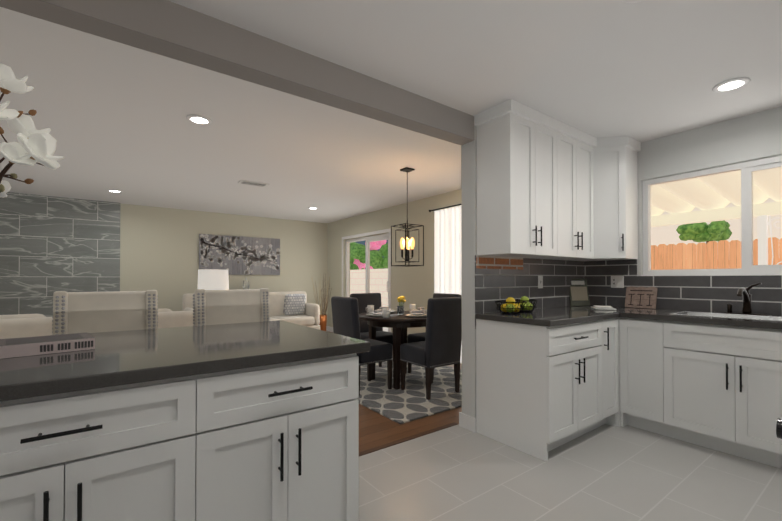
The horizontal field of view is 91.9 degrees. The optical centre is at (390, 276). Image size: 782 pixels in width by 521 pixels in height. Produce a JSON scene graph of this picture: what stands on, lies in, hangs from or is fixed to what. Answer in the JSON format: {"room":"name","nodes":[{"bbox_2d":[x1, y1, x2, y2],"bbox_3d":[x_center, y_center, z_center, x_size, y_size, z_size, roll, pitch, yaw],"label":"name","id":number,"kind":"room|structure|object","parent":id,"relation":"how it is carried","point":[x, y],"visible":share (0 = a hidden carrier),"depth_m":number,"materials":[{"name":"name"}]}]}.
{"room":"kitchen","nodes":[
{"label":"kitchen","id":0,"kind":"room"},
{"bbox_2d":[120,203,326,314],"bbox_3d":[-4.548,0.005,6.479,7.560,2.460,0.160,0,0,-36],"label":"wall","id":1,"kind":"structure","parent":0,"point":[159,249],"depth_m":7.01,"materials":[{"name":"beige paint"}]},
{"bbox_2d":[0,192,119,316],"bbox_3d":[-5.955,-0.003,5.303,3.500,2.459,0.057,0,0,-36],"label":"stone wall","id":2,"kind":"structure","parent":1,"relation":"attached to","point":[50,246],"depth_m":5.82,"materials":[{"name":"stone"}]},
{"bbox_2d":[199,234,279,274],"bbox_3d":[-2.963,-0.409,7.517,1.540,0.764,0.048,0,0,-36],"label":"art","id":3,"kind":"object","parent":1,"relation":"attached to","point":[236,255],"visible":1,"depth_m":7.49,"materials":[{"name":"grey paper"}]},
{"bbox_2d":[0,0,473,144],"bbox_3d":[-0.536,-1.160,2.164,2.850,0.189,0.140,0,0,-36],"label":"header beam","id":4,"kind":"structure","parent":0,"point":[169,29],"depth_m":1.94,"materials":[{"name":"grey paint"}]},
{"bbox_2d":[0,0,781,222],"bbox_3d":[-1.911,-1.299,3.078,7.960,0.100,9.060,0,0,-36],"label":"ceiling","id":5,"kind":"structure","parent":0,"point":[110,114],"depth_m":2.55,"materials":[{"name":"white paint"}]},
{"bbox_2d":[107,189,121,192],"bbox_3d":[-3.989,-1.226,5.459,0.187,0.011,0.187,0,0,9],"label":"recessed light","id":6,"kind":"object","parent":5,"relation":"in","point":[110,190],"depth_m":5.46,"materials":[{"name":"white"}]},
{"bbox_2d":[186,114,211,124],"bbox_3d":[-1.527,-1.243,3.012,0.187,0.011,0.187,0,0,9],"label":"recessed light","id":7,"kind":"object","parent":5,"relation":"in","point":[197,119],"depth_m":3.00,"materials":[{"name":"white"}]},
{"bbox_2d":[238,180,268,186],"bbox_3d":[-1.824,-1.229,5.016,0.360,0.012,0.180,0,0,-36],"label":"ceiling vent","id":8,"kind":"object","parent":5,"relation":"in","point":[253,183],"visible":1,"depth_m":4.99,"materials":[{"name":"white metal"}]},
{"bbox_2d":[391,167,423,266],"bbox_3d":[0.188,-0.677,4.372,0.272,1.122,0.272,0,0,-36],"label":"lantern light","id":9,"kind":"object","parent":5,"relation":"hanging from","point":[407,242],"visible":1,"depth_m":4.35,"materials":[{"name":"black metal"}]},
{"bbox_2d":[712,77,750,92],"bbox_3d":[2.224,-1.247,2.472,0.187,0.011,0.187,0,0,9],"label":"recessed light","id":10,"kind":"object","parent":5,"relation":"in","point":[732,84],"depth_m":2.46,"materials":[{"name":"white"}]},
{"bbox_2d":[327,331,461,455],"bbox_3d":[-2.829,1.247,4.306,7.960,0.066,5.965,0,0,-36],"label":"floor","id":11,"kind":"structure","parent":0,"point":[377,431],"depth_m":3.02,"materials":[{"name":"brown wood"}]},
{"bbox_2d":[0,308,193,338],"bbox_3d":[-3.459,0.807,4.270,2.150,0.823,0.940,0,0,-36],"label":"sofa","id":12,"kind":"object","parent":11,"relation":"on","point":[22,325],"visible":0.08,"depth_m":3.73,"materials":[{"name":"fabric"}]},
{"bbox_2d":[52,290,157,334],"bbox_3d":[-1.614,0.645,2.156,0.514,1.118,0.485,0,0,-36],"label":"bar stool","id":13,"kind":"object","parent":11,"relation":"on","point":[84,312],"visible":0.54,"depth_m":2.27,"materials":[{"name":"beige fabric"}]},
{"bbox_2d":[193,288,269,325],"bbox_3d":[-1.034,0.648,2.583,0.514,1.118,0.485,0,0,-36],"label":"bar stool","id":14,"kind":"object","parent":11,"relation":"on","point":[213,307],"visible":0.4,"depth_m":2.69,"materials":[{"name":"beige fabric"}]},
{"bbox_2d":[182,291,319,329],"bbox_3d":[-2.486,0.772,6.912,2.250,0.930,0.840,0,0,-36],"label":"settee","id":15,"kind":"object","parent":11,"relation":"on","point":[294,307],"visible":0.38,"depth_m":7.28,"materials":[{"name":"fabric"}]},
{"bbox_2d":[311,274,331,330],"bbox_3d":[-1.490,0.588,8.198,0.453,1.315,0.367,0,0,-36],"label":"vase","id":16,"kind":"object","parent":11,"relation":"on","point":[323,320],"visible":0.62,"depth_m":8.18,"materials":[{"name":"orange metal"}]},
{"bbox_2d":[356,359,461,423],"bbox_3d":[0.118,1.213,4.487,1.740,0.016,2.210,0,0,-36],"label":"dining rug","id":17,"kind":"object","parent":11,"relation":"on","point":[410,402],"visible":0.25,"depth_m":3.83,"materials":[{"name":"grey fabric"}]},
{"bbox_2d":[331,296,392,395],"bbox_3d":[-0.313,0.709,4.054,0.522,0.985,0.469,0,0,-36],"label":"dining chair","id":18,"kind":"object","parent":17,"relation":"on","point":[345,315],"visible":0.6,"depth_m":3.90,"materials":[{"name":"grey fabric"}]},
{"bbox_2d":[350,293,392,366],"bbox_3d":[-0.202,0.714,4.790,0.469,0.985,0.522,0,0,-36],"label":"dining chair","id":19,"kind":"object","parent":17,"relation":"on","point":[366,299],"visible":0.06,"depth_m":4.87,"materials":[{"name":"grey fabric"}]},
{"bbox_2d":[359,311,426,389],"bbox_3d":[0.110,0.824,4.366,1.000,0.760,1.000,0,0,-36],"label":"round dining table","id":20,"kind":"object","parent":17,"relation":"on","point":[399,325],"visible":0.62,"depth_m":4.02,"materials":[{"name":"black wood"}]},
{"bbox_2d":[366,305,395,317],"bbox_3d":[-0.099,0.394,4.159,0.371,0.095,0.275,0,0,33],"label":"place setting","id":21,"kind":"object","parent":20,"relation":"on","point":[384,312],"depth_m":4.12,"materials":[{"name":"grey ceramic"}]},
{"bbox_2d":[397,296,405,314],"bbox_3d":[0.119,0.337,4.378,0.124,0.212,0.093,0,0,-36],"label":"vase","id":22,"kind":"object","parent":20,"relation":"on","point":[400,309],"visible":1,"depth_m":4.34,"materials":[{"name":"clear glass"}]},
{"bbox_2d":[406,305,426,316],"bbox_3d":[0.320,0.394,4.160,0.275,0.095,0.371,0,0,33],"label":"place setting","id":23,"kind":"object","parent":20,"relation":"on","point":[420,311],"depth_m":4.18,"materials":[{"name":"grey ceramic"}]},
{"bbox_2d":[400,297,461,399],"bbox_3d":[0.422,0.708,3.943,0.469,0.985,0.522,0,0,-36],"label":"dining chair","id":24,"kind":"object","parent":17,"relation":"on","point":[440,346],"visible":0.96,"depth_m":3.75,"materials":[{"name":"grey fabric"}]},
{"bbox_2d":[407,293,460,377],"bbox_3d":[0.534,0.713,4.679,0.522,0.985,0.469,0,0,-36],"label":"dining chair","id":25,"kind":"object","parent":17,"relation":"on","point":[416,337],"visible":0.06,"depth_m":4.67,"materials":[{"name":"grey fabric"}]},
{"bbox_3d":[-2.846,0.860,7.417,0.900,0.760,0.280,0,0,-36],"label":"console table","id":26,"kind":"object","parent":11,"relation":"on","visible":0},
{"bbox_2d":[243,278,248,288],"bbox_3d":[-2.846,0.254,7.421,0.127,0.450,0.127,0,0,-36],"label":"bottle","id":27,"kind":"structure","parent":26,"relation":"on","point":[246,285],"depth_m":7.39,"materials":[{"name":"white"}]},
{"bbox_3d":[-2.407,0.909,5.118,0.500,0.630,0.500,0,0,-36],"label":"round side table","id":28,"kind":"object","parent":11,"relation":"on","visible":0},
{"bbox_2d":[197,269,228,289],"bbox_3d":[-2.408,0.253,5.123,0.390,0.680,0.390,0,0,-36],"label":"light","id":29,"kind":"object","parent":28,"relation":"on","point":[212,279],"visible":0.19,"depth_m":4.96,"materials":[{"name":"white fabric"}]},
{"bbox_2d":[461,126,583,417],"bbox_3d":[1.292,-0.016,3.498,1.687,2.459,0.148,0,0,-36],"label":"wall","id":30,"kind":"structure","parent":0,"point":[487,282],"depth_m":3.04,"materials":[{"name":"white paint"}]},
{"bbox_2d":[459,412,475,427],"bbox_3d":[1.223,1.159,3.541,1.664,0.110,0.014,0,0,-36],"label":"baseboard","id":31,"kind":"structure","parent":30,"relation":"attached to","point":[467,422],"depth_m":3.00,"materials":[{"name":"white"}]},
{"bbox_2d":[474,99,553,258],"bbox_3d":[1.031,-0.704,3.023,0.672,1.086,0.310,0,0,-36],"label":"upper cabinet","id":32,"kind":"object","parent":30,"relation":"attached to","point":[548,187],"depth_m":2.84,"materials":[{"name":"white wood"}]},
{"bbox_2d":[538,276,542,287],"bbox_3d":[1.368,0.054,3.458,0.070,0.116,0.006,0,0,-36],"label":"outlet","id":33,"kind":"object","parent":30,"relation":"attached to","point":[540,278],"depth_m":3.45,"materials":[{"name":"white plastic"}]},
{"bbox_2d":[552,119,597,260],"bbox_3d":[1.506,-0.702,3.349,0.713,1.086,0.350,0,0,-36],"label":"upper cabinet","id":34,"kind":"object","parent":30,"relation":"attached to","point":[575,150],"depth_m":3.23,"materials":[{"name":"white wood"}]},
{"bbox_2d":[582,136,640,260],"bbox_3d":[1.961,-0.700,3.586,0.498,1.086,0.508,0,0,-36],"label":"upper cabinet","id":35,"kind":"object","parent":30,"relation":"attached to","point":[617,156],"depth_m":3.40,"materials":[{"name":"white wood"}]},
{"bbox_2d":[327,106,781,335],"bbox_3d":[1.113,-0.004,5.297,0.168,2.460,8.860,0,0,-36],"label":"wall","id":36,"kind":"structure","parent":0,"point":[751,137],"depth_m":3.45,"materials":[{"name":"white paint"}]},
{"bbox_2d":[327,326,332,331],"bbox_3d":[-1.243,1.193,8.345,0.014,0.110,0.656,0,0,-36],"label":"baseboard","id":37,"kind":"structure","parent":36,"relation":"attached to","point":[329,328],"depth_m":8.51,"materials":[{"name":"white"}]},
{"bbox_2d":[342,228,390,331],"bbox_3d":[-0.484,0.201,7.417,0.122,2.080,1.770,0,0,-36],"label":"door frame","id":38,"kind":"structure","parent":36,"relation":"attached to","point":[379,237],"depth_m":7.40,"materials":[{"name":"white plastic"}]},
{"bbox_2d":[429,204,461,362],"bbox_3d":[1.066,0.090,5.125,0.124,2.210,1.576,0,0,-36],"label":"curtain","id":39,"kind":"object","parent":36,"relation":"hanging from","point":[447,251],"visible":0.29,"depth_m":5.44,"materials":[{"name":"white fabric"}]},
{"bbox_2d":[611,276,623,287],"bbox_3d":[2.199,0.055,3.674,0.006,0.116,0.116,0,0,-36],"label":"outlet","id":40,"kind":"object","parent":36,"relation":"attached to","point":[617,281],"depth_m":3.67,"materials":[{"name":"white plastic"}]},
{"bbox_2d":[641,156,781,275],"bbox_3d":[2.793,-0.451,2.985,0.109,0.893,1.416,0,0,-36],"label":"window","id":41,"kind":"structure","parent":36,"relation":"in","point":[748,169],"depth_m":3.00,"materials":[{"name":"white plastic"}]},
{"bbox_2d":[359,424,781,520],"bbox_3d":[1.050,1.230,1.537,5.000,0.060,3.095,0,0,-36],"label":"floor","id":42,"kind":"structure","parent":0,"point":[604,472],"depth_m":2.22,"materials":[{"name":"grey tile"}]},
{"bbox_2d":[0,372,219,520],"bbox_3d":[-1.052,0.759,1.297,0.705,0.880,0.616,0,0,-36],"label":"base cabinet","id":43,"kind":"object","parent":42,"relation":"on","point":[137,452],"depth_m":1.11,"materials":[{"name":"white wood"}]},
{"bbox_2d":[0,320,369,403],"bbox_3d":[-0.928,0.301,1.645,1.314,0.040,1.055,0,0,-36],"label":"countertop","id":44,"kind":"structure","parent":43,"relation":"on","point":[145,356],"depth_m":1.35,"materials":[{"name":"grey stone"}]},
{"bbox_2d":[0,64,64,197],"bbox_3d":[-1.077,-0.181,0.998,0.296,0.914,0.600,0,0,-36],"label":"flowers","id":45,"kind":"object","parent":44,"relation":"on","point":[36,145],"visible":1,"depth_m":1.16,"materials":[{"name":"white plant"}]},
{"bbox_2d":[0,333,94,358],"bbox_3d":[-1.303,0.257,1.426,0.213,0.043,0.270,0,-1,45],"label":"book","id":46,"kind":"object","parent":44,"relation":"on","point":[25,346],"visible":1,"depth_m":1.37,"materials":[{"name":"grey paper"}]},
{"bbox_2d":[220,352,361,520],"bbox_3d":[-0.590,0.761,1.637,0.675,0.880,0.616,0,0,-36],"label":"base cabinet","id":47,"kind":"object","parent":42,"relation":"on","point":[253,421],"depth_m":1.41,"materials":[{"name":"white wood"}]},
{"bbox_2d":[476,321,598,461],"bbox_3d":[1.156,0.770,2.919,0.779,0.880,0.609,0,0,-36],"label":"base cabinet","id":48,"kind":"object","parent":42,"relation":"on","point":[549,379],"depth_m":2.64,"materials":[{"name":"white wood"}]},
{"bbox_2d":[475,309,618,328],"bbox_3d":[1.241,0.310,2.975,1.003,0.040,0.624,0,0,-36],"label":"countertop","id":49,"kind":"structure","parent":48,"relation":"on","point":[549,317],"depth_m":2.77,"materials":[{"name":"grey stone"}]},
{"bbox_2d":[495,296,528,313],"bbox_3d":[0.919,0.224,2.903,0.231,0.127,0.231,0,0,18],"label":"wire fruit basket","id":50,"kind":"object","parent":49,"relation":"on","point":[512,306],"depth_m":2.88,"materials":[{"name":"black"}]},
{"bbox_2d":[599,317,626,426],"bbox_3d":[1.540,0.771,3.163,0.364,0.880,0.672,0,0,-36],"label":"base cabinet","id":51,"kind":"object","parent":42,"relation":"on","point":[612,330],"depth_m":3.00,"materials":[{"name":"white wood"}]},
{"bbox_2d":[627,317,674,437],"bbox_3d":[2.179,0.771,3.081,0.731,0.880,0.383,0,0,-36],"label":"base cabinet","id":52,"kind":"object","parent":42,"relation":"on","point":[650,340],"depth_m":2.87,"materials":[{"name":"white wood"}]},
{"bbox_2d":[675,321,781,468],"bbox_3d":[2.520,0.768,2.671,0.669,0.880,0.918,0,0,-36],"label":"base cabinet","id":53,"kind":"object","parent":42,"relation":"on","point":[728,378],"depth_m":2.50,"materials":[{"name":"white wood"}]},
{"bbox_2d":[551,305,781,328],"bbox_3d":[2.505,0.308,2.682,0.684,0.040,2.596,0,0,-36],"label":"countertop","id":54,"kind":"structure","parent":53,"relation":"on","point":[672,315],"depth_m":2.70,"materials":[{"name":"grey stone"}]},
{"bbox_2d":[569,279,589,305],"bbox_3d":[1.875,0.161,3.777,0.200,0.268,0.074,0,0,-6],"label":"cookbook","id":55,"kind":"object","parent":54,"relation":"on","point":[578,293],"visible":0.95,"depth_m":3.77,"materials":[{"name":"grey paper"}]},
{"bbox_2d":[591,305,616,309],"bbox_3d":[1.890,0.281,3.371,0.164,0.023,0.262,0,0,20],"label":"tea towel","id":56,"kind":"object","parent":54,"relation":"on","point":[598,307],"visible":0.98,"depth_m":3.27,"materials":[{"name":"white fabric"}]},
{"bbox_2d":[625,286,657,308],"bbox_3d":[2.293,0.194,3.469,0.057,0.198,0.250,0,0,-36],"label":"sign","id":57,"kind":"object","parent":54,"relation":"on","point":[641,297],"visible":0.96,"depth_m":3.46,"materials":[{"name":"brown wood"}]},
{"bbox_2d":[683,310,781,320],"bbox_3d":[2.496,0.399,2.698,0.384,0.226,0.744,0,0,-36],"label":"sink","id":58,"kind":"object","parent":54,"relation":"in","point":[753,317],"depth_m":2.81,"materials":[{"name":"silver metal"}]},
{"bbox_2d":[725,283,770,315],"bbox_3d":[2.607,0.168,2.794,0.260,0.241,0.250,0,0,-36],"label":"bronze faucet","id":59,"kind":"object","parent":54,"relation":"on","point":[747,307],"visible":1,"depth_m":2.83,"materials":[{"name":"black metal"}]},
{"bbox_2d":[776,418,781,438],"bbox_3d":[1.342,0.694,0.707,0.764,0.999,0.786,0,0,-36],"label":"range","id":60,"kind":"object","parent":42,"relation":"on","point":[779,428],"visible":1,"depth_m":0.83,"materials":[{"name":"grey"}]},
{"label":"outside","id":61,"kind":"structure","parent":0,"visible":0},
{"bbox_3d":[4.292,1.304,9.283,9.670,0.060,22.000,0,0,-36],"label":"patio","id":62,"kind":"object","parent":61,"visible":0},
{"bbox_2d":[350,268,387,306],"bbox_3d":[-1.212,0.541,13.107,0.240,1.520,9.320,0,0,-36],"label":"wall","id":63,"kind":"structure","parent":62,"relation":"on","point":[378,280],"depth_m":12.05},
{"bbox_2d":[350,240,387,269],"bbox_3d":[-0.180,-0.435,14.095,2.066,3.485,7.597,0,0,-36],"label":"bushes","id":64,"kind":"object","parent":62,"relation":"on","point":[358,257],"visible":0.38,"depth_m":14.34,"materials":[{"name":"green plant"}]},
{"bbox_2d":[676,220,731,243],"bbox_3d":[5.660,0.141,6.803,0.830,2.237,0.732,0,0,-36],"label":"foliage","id":65,"kind":"object","parent":62,"relation":"on","point":[718,231],"visible":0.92,"depth_m":6.66,"materials":[{"name":"green plant"}]},
{"bbox_2d":[651,237,781,269],"bbox_3d":[5.946,0.332,5.300,0.060,1.830,11.614,0,0,-36],"label":"fence","id":66,"kind":"object","parent":62,"relation":"on","point":[723,254],"visible":0.1,"depth_m":6.25,"materials":[{"name":"brown wood"}]},
{"bbox_2d":[651,198,781,246],"bbox_3d":[8.881,-0.751,7.089,3.300,4.020,17.400,0,0,-36],"label":"neighbor house","id":67,"kind":"structure","parent":62,"relation":"on","point":[666,235],"depth_m":7.77,"materials":[{"name":"beige paint"}]},
{"bbox_2d":[651,167,781,264],"bbox_3d":[4.030,-0.080,4.379,3.420,2.640,8.400,0,0,-36],"label":"canopy","id":68,"kind":"object","parent":62,"relation":"on","point":[711,197],"visible":0.27,"depth_m":5.31,"materials":[{"name":"cream fabric"}]}
]}

